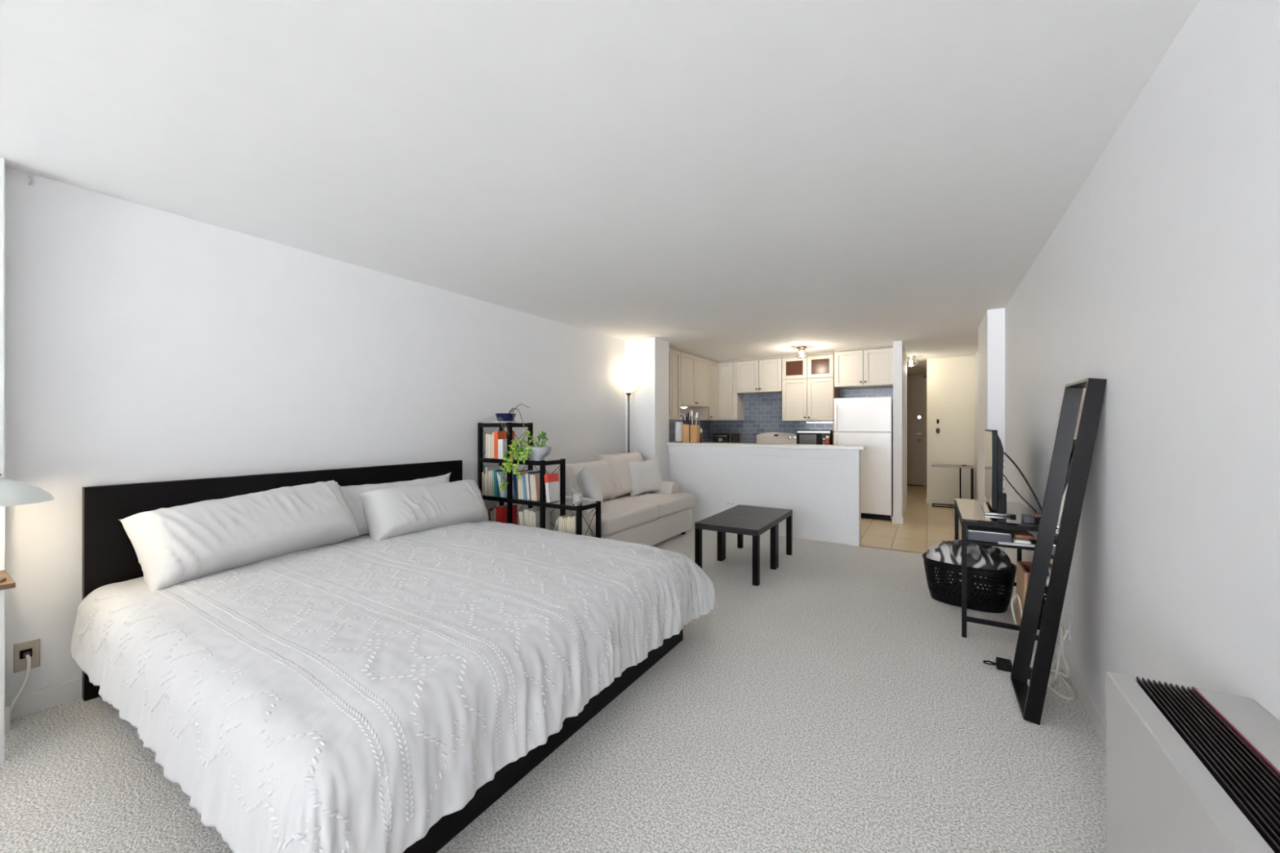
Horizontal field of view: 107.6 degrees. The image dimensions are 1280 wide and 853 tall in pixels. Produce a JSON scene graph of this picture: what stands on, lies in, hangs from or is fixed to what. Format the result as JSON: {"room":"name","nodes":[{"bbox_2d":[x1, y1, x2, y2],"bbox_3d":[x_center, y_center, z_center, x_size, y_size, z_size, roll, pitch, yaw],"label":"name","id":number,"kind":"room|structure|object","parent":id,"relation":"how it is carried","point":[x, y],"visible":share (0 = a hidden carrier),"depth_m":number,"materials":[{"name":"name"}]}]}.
{"room":"studio apartment","nodes":[
{"label":"studio apartment","id":0,"kind":"room"},
{"bbox_2d":[0,156,4,706],"bbox_3d":[-3.037,0.075,1.510,0.105,2.420,1.172,0,0,32],"label":"wall","id":1,"kind":"structure","parent":0,"point":[2,159],"depth_m":1.98,"materials":[{"name":"paint"}]},
{"bbox_2d":[4,706,10,731],"bbox_3d":[-2.984,1.235,1.485,0.013,0.100,1.185,0,0,32],"label":"baseboard","id":2,"kind":"structure","parent":1,"relation":"attached to","point":[6,709],"depth_m":1.98,"materials":[{"name":"paint"}]},
{"bbox_2d":[4,166,709,699],"bbox_3d":[-3.358,0.075,1.173,0.114,2.420,17.460,0,0,32],"label":"wall","id":3,"kind":"structure","parent":0,"point":[144,344],"depth_m":2.64,"materials":[{"name":"paint"}]},
{"bbox_2d":[13,638,39,673],"bbox_3d":[-2.724,1.022,2.083,0.034,0.125,0.072,0,0,32],"label":"wall outlet","id":4,"kind":"object","parent":3,"relation":"attached to","point":[32,648],"visible":0.97,"depth_m":2.08,"materials":[{"name":"beige plastic"}]},
{"bbox_2d":[19,648,31,659],"bbox_3d":[-2.733,1.012,2.085,0.003,0.037,0.034,0,0,32],"label":"socket","id":5,"kind":"object","parent":4,"relation":"attached to","point":[22,651],"depth_m":2.08,"materials":[{"name":"black plastic"}]},
{"bbox_2d":[4,676,82,719],"bbox_3d":[-1.479,1.238,4.115,0.013,0.095,4.898,0,0,32],"label":"baseboard","id":6,"kind":"structure","parent":3,"relation":"attached to","point":[51,696],"depth_m":2.13,"materials":[{"name":"paint"}]},
{"bbox_2d":[669,348,681,419],"bbox_3d":[0.333,-0.601,6.721,0.348,0.999,0.538,0,0,32],"label":"upper cabinet","id":7,"kind":"object","parent":3,"relation":"attached to","point":[674,355],"visible":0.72,"depth_m":6.74,"materials":[{"name":"beige wood"}]},
{"bbox_2d":[680,351,709,408],"bbox_3d":[0.756,-0.708,7.405,0.348,0.785,1.064,0,0,32],"label":"upper cabinet","id":8,"kind":"object","parent":3,"relation":"attached to","point":[695,371],"visible":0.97,"depth_m":7.30,"materials":[{"name":"beige wood"}]},
{"bbox_2d":[692,360,718,420],"bbox_3d":[1.139,-0.603,8.024,0.348,0.995,0.383,0,0,32],"label":"upper cabinet","id":9,"kind":"object","parent":3,"relation":"attached to","point":[711,413],"visible":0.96,"depth_m":7.92,"materials":[{"name":"beige wood"}]},
{"bbox_2d":[0,525,1106,852],"bbox_3d":[-2.270,1.345,-0.988,4.240,0.120,15.130,0,0,32],"label":"floor","id":10,"kind":"structure","parent":0,"point":[829,704],"depth_m":1.83,"materials":[{"name":"carpet"}]},
{"bbox_2d":[0,569,15,763],"bbox_3d":[-2.693,0.944,1.649,0.305,0.682,0.570,0,0,32],"label":"nightstand","id":11,"kind":"object","parent":10,"relation":"on","point":[9,583],"visible":1,"depth_m":1.79,"materials":[{"name":"brown wood"}]},
{"bbox_2d":[0,473,53,582],"bbox_3d":[-2.521,0.357,1.789,0.356,0.490,0.356,0,0,32],"label":"table lamp","id":12,"kind":"object","parent":11,"relation":"on","point":[12,493],"visible":1,"depth_m":1.80,"materials":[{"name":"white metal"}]},
{"bbox_2d":[4,654,31,717],"bbox_3d":[-2.676,1.143,1.924,0.036,0.270,0.312,0,0,-8],"label":"cable","id":13,"kind":"object","parent":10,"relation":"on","point":[28,657],"visible":0.97,"depth_m":2.04,"materials":[{"name":"plastic"}]},
{"bbox_2d":[82,460,682,852],"bbox_3d":[-1.175,0.785,2.531,2.138,1.000,2.081,0,0,32],"label":"bed","id":14,"kind":"object","parent":10,"relation":"on","point":[109,556],"visible":0.25,"depth_m":2.27,"materials":[{"name":"black wood"}]},
{"bbox_3d":[-1.165,0.904,2.550,2.025,0.238,1.870,0,0,32],"label":"mattress","id":15,"kind":"object","parent":14,"relation":"on","visible":0},
{"bbox_2d":[118,480,359,591],"bbox_3d":[-2.118,0.573,2.599,0.430,0.468,1.016,0,0,24],"label":"pillow","id":16,"kind":"object","parent":15,"relation":"on","point":[175,545],"visible":0.93,"depth_m":2.37,"materials":[{"name":"fabric"}]},
{"bbox_2d":[70,520,715,852],"bbox_3d":[-1.054,0.926,2.508,2.222,0.428,2.288,0,0,32],"label":"duvet","id":17,"kind":"object","parent":15,"relation":"on","point":[355,695],"visible":0.92,"depth_m":1.60,"materials":[{"name":"white fabric"}]},
{"bbox_2d":[340,472,450,535],"bbox_3d":[-1.750,0.562,3.365,0.167,0.386,0.951,0,0,34],"label":"pillow","id":18,"kind":"object","parent":17,"relation":"on","point":[351,493],"visible":0.21,"depth_m":3.11,"materials":[{"name":"fabric"}]},
{"bbox_2d":[359,480,488,540],"bbox_3d":[-1.548,0.607,3.441,0.396,0.391,0.928,0,0,32],"label":"pillow","id":19,"kind":"object","parent":15,"relation":"on","point":[396,511],"visible":0.91,"depth_m":3.23,"materials":[{"name":"fabric"}]},
{"bbox_2d":[477,422,600,537],"bbox_3d":[-0.867,0.625,3.923,1.141,1.319,0.272,0,0,32],"label":"bookshelf","id":20,"kind":"object","parent":10,"relation":"on","point":[565,504],"visible":0.3,"depth_m":3.90,"materials":[{"name":"black metal"}]},
{"bbox_2d":[485,433,492,457],"bbox_3d":[-1.291,0.167,4.127,0.029,0.215,0.150,0,0,32],"label":"book","id":21,"kind":"object","parent":20,"relation":"on","point":[486,434],"visible":0.29,"depth_m":4.07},
{"bbox_2d":[489,470,493,496],"bbox_3d":[-1.237,0.489,4.105,0.025,0.220,0.170,0,0,32],"label":"book","id":22,"kind":"object","parent":20,"relation":"on","point":[491,471],"visible":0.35,"depth_m":4.04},
{"bbox_2d":[485,466,502,495],"bbox_3d":[-1.291,0.477,4.139,0.019,0.245,0.170,0,0,32],"label":"book","id":23,"kind":"object","parent":20,"relation":"on","point":[495,468],"visible":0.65,"depth_m":4.07,"materials":[{"name":"paper"}]},
{"bbox_2d":[493,468,506,496],"bbox_3d":[-1.188,0.486,4.081,0.049,0.227,0.180,0,0,32],"label":"book","id":24,"kind":"object","parent":20,"relation":"on","point":[497,493],"visible":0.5,"depth_m":4.01,"materials":[{"name":"paper"}]},
{"bbox_2d":[493,431,514,458],"bbox_3d":[-1.180,0.157,4.082,0.044,0.235,0.190,0,0,32],"label":"book","id":25,"kind":"object","parent":20,"relation":"on","point":[497,434],"visible":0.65,"depth_m":4.01,"materials":[{"name":"paper"}]},
{"bbox_2d":[497,439,513,458],"bbox_3d":[-1.153,0.192,4.024,0.059,0.165,0.120,0,0,32],"label":"book","id":26,"kind":"object","parent":20,"relation":"on","point":[502,444],"visible":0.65,"depth_m":3.98,"materials":[{"name":"paper"}]},
{"bbox_2d":[498,472,514,497],"bbox_3d":[-1.138,0.502,4.032,0.066,0.194,0.150,0,0,32],"label":"book","id":27,"kind":"object","parent":20,"relation":"on","point":[500,476],"visible":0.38,"depth_m":3.98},
{"bbox_2d":[496,504,517,524],"bbox_3d":[-1.152,0.799,4.053,0.074,0.230,0.170,0,0,32],"label":"book","id":28,"kind":"object","parent":20,"relation":"on","point":[501,511],"visible":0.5,"depth_m":4.00,"materials":[{"name":"paper"}]},
{"bbox_2d":[493,404,529,442],"bbox_3d":[-1.097,-0.029,3.944,0.210,0.318,0.594,0,0,-26],"label":"potted plant","id":29,"kind":"object","parent":20,"relation":"on","point":[508,417],"visible":0.96,"depth_m":4.04,"materials":[{"name":"ceramic"}]},
{"bbox_2d":[511,474,515,498],"bbox_3d":[-1.006,0.500,3.951,0.050,0.200,0.150,0,0,32],"label":"book","id":30,"kind":"object","parent":20,"relation":"on","point":[513,477],"visible":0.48,"depth_m":3.89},
{"bbox_2d":[522,475,527,499],"bbox_3d":[-0.903,0.501,3.893,0.041,0.196,0.160,0,0,32],"label":"book","id":31,"kind":"object","parent":20,"relation":"on","point":[524,486],"visible":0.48,"depth_m":3.82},
{"bbox_2d":[517,470,533,499],"bbox_3d":[-0.956,0.486,3.920,0.039,0.226,0.150,0,0,32],"label":"book","id":32,"kind":"object","parent":20,"relation":"on","point":[522,473],"visible":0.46,"depth_m":3.86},
{"bbox_2d":[499,430,551,492],"bbox_3d":[-0.929,0.287,3.864,0.419,0.517,0.312,0,0,-24],"label":"jade plant","id":33,"kind":"object","parent":20,"relation":"on","point":[537,452],"visible":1,"depth_m":3.84,"materials":[{"name":"green plant"}]},
{"bbox_2d":[524,473,529,500],"bbox_3d":[-0.874,0.491,3.869,0.051,0.217,0.150,0,0,32],"label":"book","id":34,"kind":"object","parent":20,"relation":"on","point":[526,474],"visible":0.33,"depth_m":3.81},
{"bbox_2d":[521,446,551,459],"bbox_3d":[-0.865,0.222,3.922,0.256,0.105,0.256,0,0,32],"label":"bowl","id":35,"kind":"object","parent":20,"relation":"on","point":[536,452],"depth_m":3.83,"materials":[{"name":"grey ceramic"}]},
{"bbox_2d":[533,473,547,501],"bbox_3d":[-0.803,0.494,3.825,0.039,0.211,0.150,0,0,32],"label":"book","id":36,"kind":"object","parent":20,"relation":"on","point":[536,477],"visible":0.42,"depth_m":3.77,"materials":[{"name":"paper"}]},
{"bbox_2d":[533,509,551,530],"bbox_3d":[-0.799,0.802,3.835,0.035,0.226,0.170,0,0,32],"label":"book","id":37,"kind":"object","parent":20,"relation":"on","point":[536,514],"visible":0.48,"depth_m":3.85,"materials":[{"name":"paper"}]},
{"bbox_2d":[543,472,559,502],"bbox_3d":[-0.701,0.488,3.747,0.059,0.223,0.127,0,0,32],"label":"book","id":38,"kind":"object","parent":20,"relation":"on","point":[551,480],"visible":1,"depth_m":3.72,"materials":[{"name":"paper"}]},
{"bbox_2d":[572,490,582,503],"bbox_3d":[-0.489,0.553,3.666,0.082,0.092,0.082,0,0,32],"label":"candle","id":39,"kind":"object","parent":20,"relation":"on","point":[577,495],"visible":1,"depth_m":3.63,"materials":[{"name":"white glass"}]},
{"bbox_2d":[573,512,590,536],"bbox_3d":[-0.451,0.797,3.625,0.021,0.235,0.180,0,0,32],"label":"book","id":40,"kind":"object","parent":20,"relation":"on","point":[587,515],"visible":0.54,"depth_m":3.64,"materials":[{"name":"paper"}]},
{"bbox_2d":[545,450,694,546],"bbox_3d":[-0.191,0.788,5.113,0.896,0.994,1.845,0,0,32],"label":"sofa","id":41,"kind":"object","parent":10,"relation":"on","point":[651,518],"visible":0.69,"depth_m":4.97,"materials":[{"name":"beige fabric"}]},
{"bbox_2d":[559,459,615,499],"bbox_3d":[-0.544,0.589,4.947,0.316,0.481,0.780,0,0,32],"label":"cushion","id":42,"kind":"object","parent":41,"relation":"on","point":[605,469],"depth_m":4.95,"materials":[{"name":"beige fabric"}]},
{"bbox_2d":[577,465,603,502],"bbox_3d":[-0.513,0.602,4.686,0.241,0.476,0.542,0,0,-18],"label":"throw pillow","id":43,"kind":"object","parent":41,"relation":"on","point":[588,483],"visible":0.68,"depth_m":4.50,"materials":[{"name":"fabric"}]},
{"bbox_2d":[598,450,643,500],"bbox_3d":[-0.185,0.560,5.548,0.333,0.538,0.820,0,0,32],"label":"cushion","id":44,"kind":"object","parent":41,"relation":"on","point":[618,465],"depth_m":5.29,"materials":[{"name":"beige fabric"}]},
{"bbox_2d":[590,499,658,536],"bbox_3d":[-0.305,0.878,4.661,0.615,0.183,0.956,0,0,32],"label":"seat cushion","id":45,"kind":"object","parent":41,"relation":"on","point":[618,517],"depth_m":4.48,"materials":[{"name":"beige fabric"}]},
{"bbox_2d":[628,456,662,496],"bbox_3d":[0.051,0.596,5.583,0.546,0.457,0.226,0,0,-37],"label":"throw pillow","id":46,"kind":"object","parent":41,"relation":"on","point":[646,477],"visible":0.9,"depth_m":5.50,"materials":[{"name":"fabric"}]},
{"bbox_2d":[614,492,694,518],"bbox_3d":[0.182,0.878,5.449,0.615,0.183,0.881,0,0,32],"label":"seat cushion","id":47,"kind":"object","parent":41,"relation":"on","point":[669,504],"depth_m":5.26,"materials":[{"name":"beige fabric"}]},
{"bbox_2d":[618,382,638,453],"bbox_3d":[-0.146,0.361,6.006,0.260,1.847,0.260,0,0,32],"label":"floor lamp","id":48,"kind":"object","parent":10,"relation":"on","point":[628,388],"visible":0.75,"depth_m":5.96,"materials":[{"name":"brown metal"}]},
{"bbox_2d":[694,512,777,586],"bbox_3d":[0.857,1.060,4.150,0.560,0.450,0.550,0,0,32],"label":"coffee table","id":49,"kind":"object","parent":10,"relation":"on","point":[719,522],"visible":0.93,"depth_m":4.05,"materials":[{"name":"black wood"}]},
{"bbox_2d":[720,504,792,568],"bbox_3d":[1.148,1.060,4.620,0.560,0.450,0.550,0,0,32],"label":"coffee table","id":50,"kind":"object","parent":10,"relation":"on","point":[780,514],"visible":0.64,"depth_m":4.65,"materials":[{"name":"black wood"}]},
{"bbox_2d":[922,551,1016,613],"bbox_3d":[2.400,1.129,3.431,0.573,0.303,0.424,0,0,44],"label":"laundry basket","id":51,"kind":"object","parent":10,"relation":"on","point":[942,590],"visible":0.85,"depth_m":3.27,"materials":[{"name":"black plastic"}]},
{"bbox_2d":[926,539,1012,571],"bbox_3d":[2.400,0.936,3.431,0.515,0.185,0.377,0,0,44],"label":"folded fabric","id":52,"kind":"object","parent":51,"relation":"in","point":[978,556],"visible":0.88,"depth_m":3.32,"materials":[{"name":"fabric"}]},
{"bbox_2d":[954,497,1039,637],"bbox_3d":[2.395,0.924,3.166,0.410,0.721,0.975,0,0,32],"label":"tv stand","id":53,"kind":"object","parent":10,"relation":"on","point":[969,512],"visible":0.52,"depth_m":2.85,"materials":[{"name":"black metal"}]},
{"bbox_2d":[966,525,1012,542],"bbox_3d":[2.190,0.662,2.965,0.215,0.064,0.373,0,0,32],"label":"media box","id":54,"kind":"object","parent":53,"relation":"on","point":[984,534],"visible":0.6,"depth_m":2.83,"materials":[{"name":"grey plastic"}]},
{"bbox_2d":[958,515,1035,551],"bbox_3d":[2.395,0.703,3.166,0.360,0.015,0.975,0,0,32],"label":"shelf","id":55,"kind":"object","parent":53,"relation":"attached to","point":[965,540],"depth_m":2.81,"materials":[{"name":"black metal"}]},
{"bbox_2d":[980,429,1016,517],"bbox_3d":[2.487,0.293,3.280,0.160,0.540,0.800,0,0,34],"label":"television","id":56,"kind":"object","parent":53,"relation":"on","point":[996,505],"visible":1,"depth_m":2.97,"materials":[{"name":"black plastic"}]},
{"bbox_2d":[1003,474,1036,513],"bbox_3d":[2.326,0.407,2.868,0.018,0.210,0.218,0,0,-10],"label":"cable","id":57,"kind":"object","parent":56,"relation":"attached to","point":[1003,474],"visible":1,"depth_m":2.88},
{"bbox_2d":[1003,452,1042,511],"bbox_3d":[2.337,0.473,2.817,0.030,0.625,0.317,0,0,-7],"label":"cable","id":58,"kind":"object","parent":56,"relation":"attached to","point":[1005,453],"visible":0.65,"depth_m":2.84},
{"bbox_2d":[997,541,1035,547],"bbox_3d":[2.204,0.686,2.726,0.200,0.014,0.036,0,0,28],"label":"remote control","id":59,"kind":"object","parent":53,"relation":"on","point":[1032,545],"visible":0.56,"depth_m":2.72,"materials":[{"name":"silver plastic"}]},
{"bbox_2d":[1012,531,1034,543],"bbox_3d":[2.273,0.667,2.780,0.100,0.054,0.140,0,0,32],"label":"game controller","id":60,"kind":"object","parent":53,"relation":"on","point":[1020,537],"visible":0.94,"depth_m":2.76,"materials":[{"name":"white plastic"}]},
{"bbox_2d":[1021,513,1035,524],"bbox_3d":[2.285,0.543,2.761,0.050,0.042,0.100,0,0,32],"label":"cable box","id":61,"kind":"object","parent":53,"relation":"on","point":[1025,518],"visible":1,"depth_m":2.73,"materials":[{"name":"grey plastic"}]},
{"bbox_2d":[982,657,1012,672],"bbox_3d":[1.900,1.260,2.493,0.123,0.049,0.060,0,0,32],"label":"power adapter","id":62,"kind":"object","parent":10,"relation":"on","point":[1002,664],"visible":0.98,"depth_m":2.46,"materials":[{"name":"black plastic"}]},
{"bbox_2d":[1010,594,1022,635],"bbox_3d":[2.294,1.158,2.844,0.060,0.240,0.161,0,0,32],"label":"cable","id":63,"kind":"object","parent":10,"relation":"on","point":[1015,595],"visible":0.62,"depth_m":2.87,"materials":[{"name":"plastic"}]},
{"bbox_2d":[1016,560,1031,625],"bbox_3d":[2.452,1.085,2.940,0.105,0.400,0.300,0,0,32],"label":"crate","id":64,"kind":"object","parent":10,"relation":"on","point":[1023,568],"visible":0.39,"depth_m":2.97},
{"bbox_2d":[1010,377,1106,725],"bbox_3d":[1.886,0.542,2.138,0.266,1.485,0.392,0,0,32],"label":"leaning mirror","id":65,"kind":"object","parent":10,"relation":"on","point":[1082,400],"visible":1,"depth_m":2.05,"materials":[{"name":"black wood"}]},
{"bbox_2d":[1018,384,1086,699],"bbox_3d":[1.891,0.543,2.134,0.212,1.454,0.368,0,0,32],"label":"mirror glass","id":66,"kind":"object","parent":65,"relation":"attached to","point":[1066,485],"depth_m":2.13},
{"bbox_2d":[1050,625,1070,677],"bbox_3d":[2.138,1.169,2.413,0.107,0.223,0.252,0,0,32],"label":"cable","id":67,"kind":"object","parent":10,"relation":"on","point":[1061,628],"visible":0.84,"depth_m":2.37,"materials":[{"name":"plastic"}]},
{"bbox_2d":[1047,629,1074,700],"bbox_3d":[2.140,1.166,2.422,0.123,0.245,0.521,0,0,28],"label":"cable","id":68,"kind":"object","parent":10,"relation":"on","point":[1056,674],"visible":0.71,"depth_m":2.35,"materials":[{"name":"plastic"}]},
{"bbox_2d":[1106,671,1279,852],"bbox_3d":[0.878,0.944,0.486,0.237,0.682,1.450,0,0,32],"label":"convector","id":69,"kind":"object","parent":10,"relation":"on","point":[1195,770],"visible":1,"depth_m":0.91,"materials":[{"name":"white metal"}]},
{"bbox_2d":[0,0,1199,375],"bbox_3d":[-0.392,-1.185,1.771,4.530,0.100,21.800,0,0,32],"label":"ceiling","id":70,"kind":"structure","parent":0,"point":[715,180],"depth_m":1.82,"materials":[{"name":"paint"}]},
{"bbox_2d":[795,346,808,358],"bbox_3d":[2.310,-1.058,6.685,0.176,0.155,0.176,0,0,32],"label":"ceiling light","id":71,"kind":"object","parent":70,"relation":"attached to","point":[801,353],"visible":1,"depth_m":6.63,"materials":[{"name":"glass"}]},
{"bbox_2d":[906,356,917,366],"bbox_3d":[4.423,-1.058,7.647,0.176,0.155,0.176,0,0,32],"label":"ceiling light","id":72,"kind":"object","parent":70,"relation":"attached to","point":[911,362],"visible":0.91,"depth_m":7.59,"materials":[{"name":"glass"}]},
{"bbox_2d":[625,337,669,481],"bbox_3d":[0.098,0.075,6.243,0.455,2.420,0.380,0,0,32],"label":"wall","id":73,"kind":"structure","parent":0,"point":[646,360],"depth_m":6.08,"materials":[{"name":"paint"}]},
{"bbox_2d":[669,453,847,544],"bbox_3d":[1.402,0.772,5.718,2.315,1.034,0.100,0,0,32],"label":"wall","id":74,"kind":"structure","parent":0,"point":[815,489],"depth_m":5.54,"materials":[{"name":"paint"}]},
{"bbox_2d":[668,445,861,546],"bbox_3d":[1.397,0.770,5.697,2.330,1.030,0.160,0,0,32],"label":"trim","id":75,"kind":"structure","parent":74,"relation":"attached to","point":[853,456],"depth_m":5.19,"materials":[{"name":"paint"}]},
{"bbox_2d":[666,441,867,450],"bbox_3d":[1.435,0.234,5.777,2.440,0.038,0.365,0,0,32],"label":"countertop","id":76,"kind":"structure","parent":74,"relation":"on","point":[673,443],"depth_m":5.54,"materials":[{"name":"stone"}]},
{"bbox_2d":[675,420,683,442],"bbox_3d":[0.534,0.062,6.373,0.120,0.305,0.120,0,0,32],"label":"paper towel roll","id":77,"kind":"object","parent":76,"relation":"on","point":[678,425],"visible":0.95,"depth_m":6.32,"materials":[{"name":"white paper"}]},
{"bbox_2d":[682,412,692,442],"bbox_3d":[0.638,0.012,6.332,0.112,0.405,0.120,0,0,32],"label":"knife block","id":78,"kind":"object","parent":76,"relation":"on","point":[686,427],"visible":0.94,"depth_m":6.29,"materials":[{"name":"brown wood"}]},
{"bbox_2d":[690,409,700,442],"bbox_3d":[0.743,-0.004,6.267,0.126,0.436,0.100,0,0,32],"label":"utensil holder","id":79,"kind":"object","parent":76,"relation":"on","point":[695,429],"visible":0.97,"depth_m":6.24,"materials":[{"name":"brown wood"}]},
{"bbox_2d":[859,545,923,554],"bbox_3d":[2.893,1.283,4.707,1.255,0.008,0.026,0,0,32],"label":"trim","id":80,"kind":"structure","parent":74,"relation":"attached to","point":[860,545],"depth_m":4.87,"materials":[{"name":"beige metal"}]},
{"bbox_2d":[764,485,961,553],"bbox_3d":[3.590,1.347,8.204,4.530,0.116,6.670,0,0,32],"label":"floor","id":81,"kind":"structure","parent":0,"point":[924,526],"depth_m":5.92,"materials":[{"name":"tile"}]},
{"bbox_2d":[756,431,796,444],"bbox_3d":[2.142,0.692,7.594,0.756,1.194,0.691,0,0,32],"label":"range","id":82,"kind":"object","parent":81,"relation":"on","point":[776,437],"visible":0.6,"depth_m":7.81,"materials":[{"name":"metal"}]},
{"bbox_2d":[832,351,839,444],"bbox_3d":[3.006,0.095,7.165,0.015,2.389,0.550,0,0,32],"label":"panel","id":83,"kind":"object","parent":81,"relation":"on","point":[836,392],"visible":0.24,"depth_m":6.93,"materials":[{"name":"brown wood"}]},
{"bbox_2d":[833,396,893,520],"bbox_3d":[3.277,0.442,6.833,0.734,1.694,0.770,0,0,32],"label":"refrigerator","id":84,"kind":"object","parent":81,"relation":"on","point":[857,421],"visible":0.85,"depth_m":6.49,"materials":[{"name":"white metal"}]},
{"bbox_2d":[931,464,973,508],"bbox_3d":[4.998,0.957,7.509,0.553,0.663,0.310,0,0,32],"label":"side table","id":85,"kind":"object","parent":81,"relation":"on","point":[971,467],"visible":0.9,"depth_m":7.47,"materials":[{"name":"black metal"}]},
{"bbox_3d":[2.719,0.852,7.273,0.548,0.874,0.630,0,0,32],"label":"base cabinet","id":86,"kind":"object","parent":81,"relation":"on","visible":0},
{"bbox_3d":[2.728,0.394,7.281,0.555,0.038,0.614,0,0,32],"label":"countertop","id":87,"kind":"structure","parent":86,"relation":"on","visible":0},
{"bbox_2d":[796,430,832,444],"bbox_3d":[2.754,0.216,7.330,0.508,0.313,0.435,0,0,32],"label":"microwave","id":88,"kind":"object","parent":87,"relation":"on","point":[803,437],"visible":0.52,"depth_m":7.14,"materials":[{"name":"black metal"}]},
{"bbox_3d":[0.788,0.852,7.168,0.625,0.874,1.618,0,0,32],"label":"base cabinet","id":89,"kind":"object","parent":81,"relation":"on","visible":0},
{"bbox_3d":[1.045,0.394,7.365,0.855,0.038,2.244,0,0,32],"label":"countertop","id":90,"kind":"structure","parent":89,"relation":"on","visible":0},
{"bbox_2d":[713,432,739,443],"bbox_3d":[1.479,0.244,8.062,0.370,0.259,0.372,0,0,32],"label":"toaster oven","id":91,"kind":"object","parent":90,"relation":"on","point":[721,437],"visible":0.55,"depth_m":7.93,"materials":[{"name":"brown metal"}]},
{"bbox_2d":[893,340,906,519],"bbox_3d":[3.818,0.077,6.863,0.106,2.424,1.510,0,0,32],"label":"wall","id":92,"kind":"structure","parent":0,"point":[900,356],"depth_m":6.24,"materials":[{"name":"paint"}]},
{"bbox_2d":[892,515,902,524],"bbox_3d":[3.418,1.242,6.216,0.130,0.094,0.012,0,0,32],"label":"baseboard","id":93,"kind":"structure","parent":92,"relation":"attached to","point":[899,520],"depth_m":6.21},
{"bbox_2d":[906,373,926,376],"bbox_3d":[6.123,0.077,10.264,1.610,2.424,0.100,0,0,32],"label":"wall","id":94,"kind":"structure","parent":0,"point":[924,374],"depth_m":10.27,"materials":[{"name":"paint"}]},
{"bbox_2d":[906,375,926,485],"bbox_3d":[5.861,0.090,10.344,0.800,2.390,0.040,0,0,32],"label":"door frame","id":95,"kind":"structure","parent":94,"relation":"in","point":[924,377],"depth_m":10.14,"materials":[{"name":"wood"}]},
{"bbox_2d":[906,377,923,485],"bbox_3d":[5.842,0.110,10.314,0.680,2.330,0.100,0,0,32],"label":"door","id":96,"kind":"structure","parent":95,"relation":"attached to","point":[914,385],"depth_m":10.23,"materials":[{"name":"paint"}]},
{"bbox_2d":[926,355,974,499],"bbox_3d":[5.848,0.077,8.912,0.655,2.424,2.890,0,0,32],"label":"wall","id":97,"kind":"structure","parent":0,"point":[950,381],"depth_m":7.69,"materials":[{"name":"paint"}]},
{"bbox_2d":[925,497,954,504],"bbox_3d":[5.078,1.242,7.681,0.668,0.094,0.012,0,0,32],"label":"baseboard","id":98,"kind":"structure","parent":97,"relation":"attached to","point":[928,500],"depth_m":7.75,"materials":[{"name":"paint"}]},
{"bbox_2d":[977,307,1004,551],"bbox_3d":[3.705,0.077,4.957,0.136,2.424,1.030,0,0,32],"label":"wall","id":99,"kind":"structure","parent":0,"point":[991,331],"depth_m":4.54,"materials":[{"name":"paint"}]},
{"bbox_2d":[974,0,1279,721],"bbox_3d":[1.272,0.075,0.801,0.100,2.420,21.700,0,0,32],"label":"wall","id":100,"kind":"structure","parent":0,"point":[1159,280],"depth_m":1.36,"materials":[{"name":"paint"}]},
{"bbox_2d":[1014,573,1106,747],"bbox_3d":[-0.500,1.242,-1.954,0.013,0.085,15.150,0,0,32],"label":"baseboard","id":101,"kind":"structure","parent":100,"relation":"attached to","point":[1091,708],"depth_m":2.12,"materials":[{"name":"wood"}]},
{"bbox_2d":[1066,613,1070,639],"bbox_3d":[2.211,1.035,2.419,0.006,0.110,0.070,0,0,32],"label":"wall outlet","id":102,"kind":"object","parent":100,"relation":"attached to","point":[1068,619],"visible":0.84,"depth_m":2.41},
{"bbox_3d":[2.620,0.077,7.787,3.120,2.424,0.100,0,0,32],"label":"wall","id":103,"kind":"structure","parent":0,"visible":0},
{"bbox_2d":[718,361,743,420],"bbox_3d":[1.578,-0.603,8.165,0.348,0.995,0.348,0,0,32],"label":"upper cabinet","id":104,"kind":"object","parent":103,"relation":"attached to","point":[731,403],"visible":0.97,"depth_m":8.03,"materials":[{"name":"wood"}]},
{"bbox_2d":[669,345,893,363],"bbox_3d":[1.926,-1.119,6.770,3.010,0.033,2.300,0,0,32],"label":"crown molding","id":105,"kind":"structure","parent":104,"relation":"attached to","point":[884,346],"depth_m":7.28,"materials":[{"name":"wood"}]},
{"bbox_2d":[709,387,893,443],"bbox_3d":[2.547,-0.165,7.764,3.000,1.100,0.014,0,0,32],"label":"wall","id":106,"kind":"structure","parent":103,"relation":"attached to","point":[762,412],"depth_m":7.99,"materials":[{"name":"blue tile"}]},
{"bbox_2d":[737,358,782,394],"bbox_3d":[2.042,-0.833,7.861,0.752,0.535,0.378,0,0,32],"label":"upper cabinet","id":107,"kind":"object","parent":106,"relation":"attached to","point":[756,376],"visible":0.98,"depth_m":7.72,"materials":[{"name":"beige wood"}]},
{"bbox_2d":[782,354,832,421],"bbox_3d":[2.695,-0.594,7.457,0.776,1.013,0.378,0,0,32],"label":"upper cabinet","id":108,"kind":"object","parent":106,"relation":"attached to","point":[806,382],"visible":0.9,"depth_m":7.33,"materials":[{"name":"beige wood"}]},
{"bbox_2d":[834,347,893,389],"bbox_3d":[3.338,-0.845,6.941,0.778,0.520,0.578,0,0,32],"label":"upper cabinet","id":109,"kind":"object","parent":106,"relation":"attached to","point":[865,368],"visible":0.95,"depth_m":6.73,"materials":[{"name":"beige wood"}]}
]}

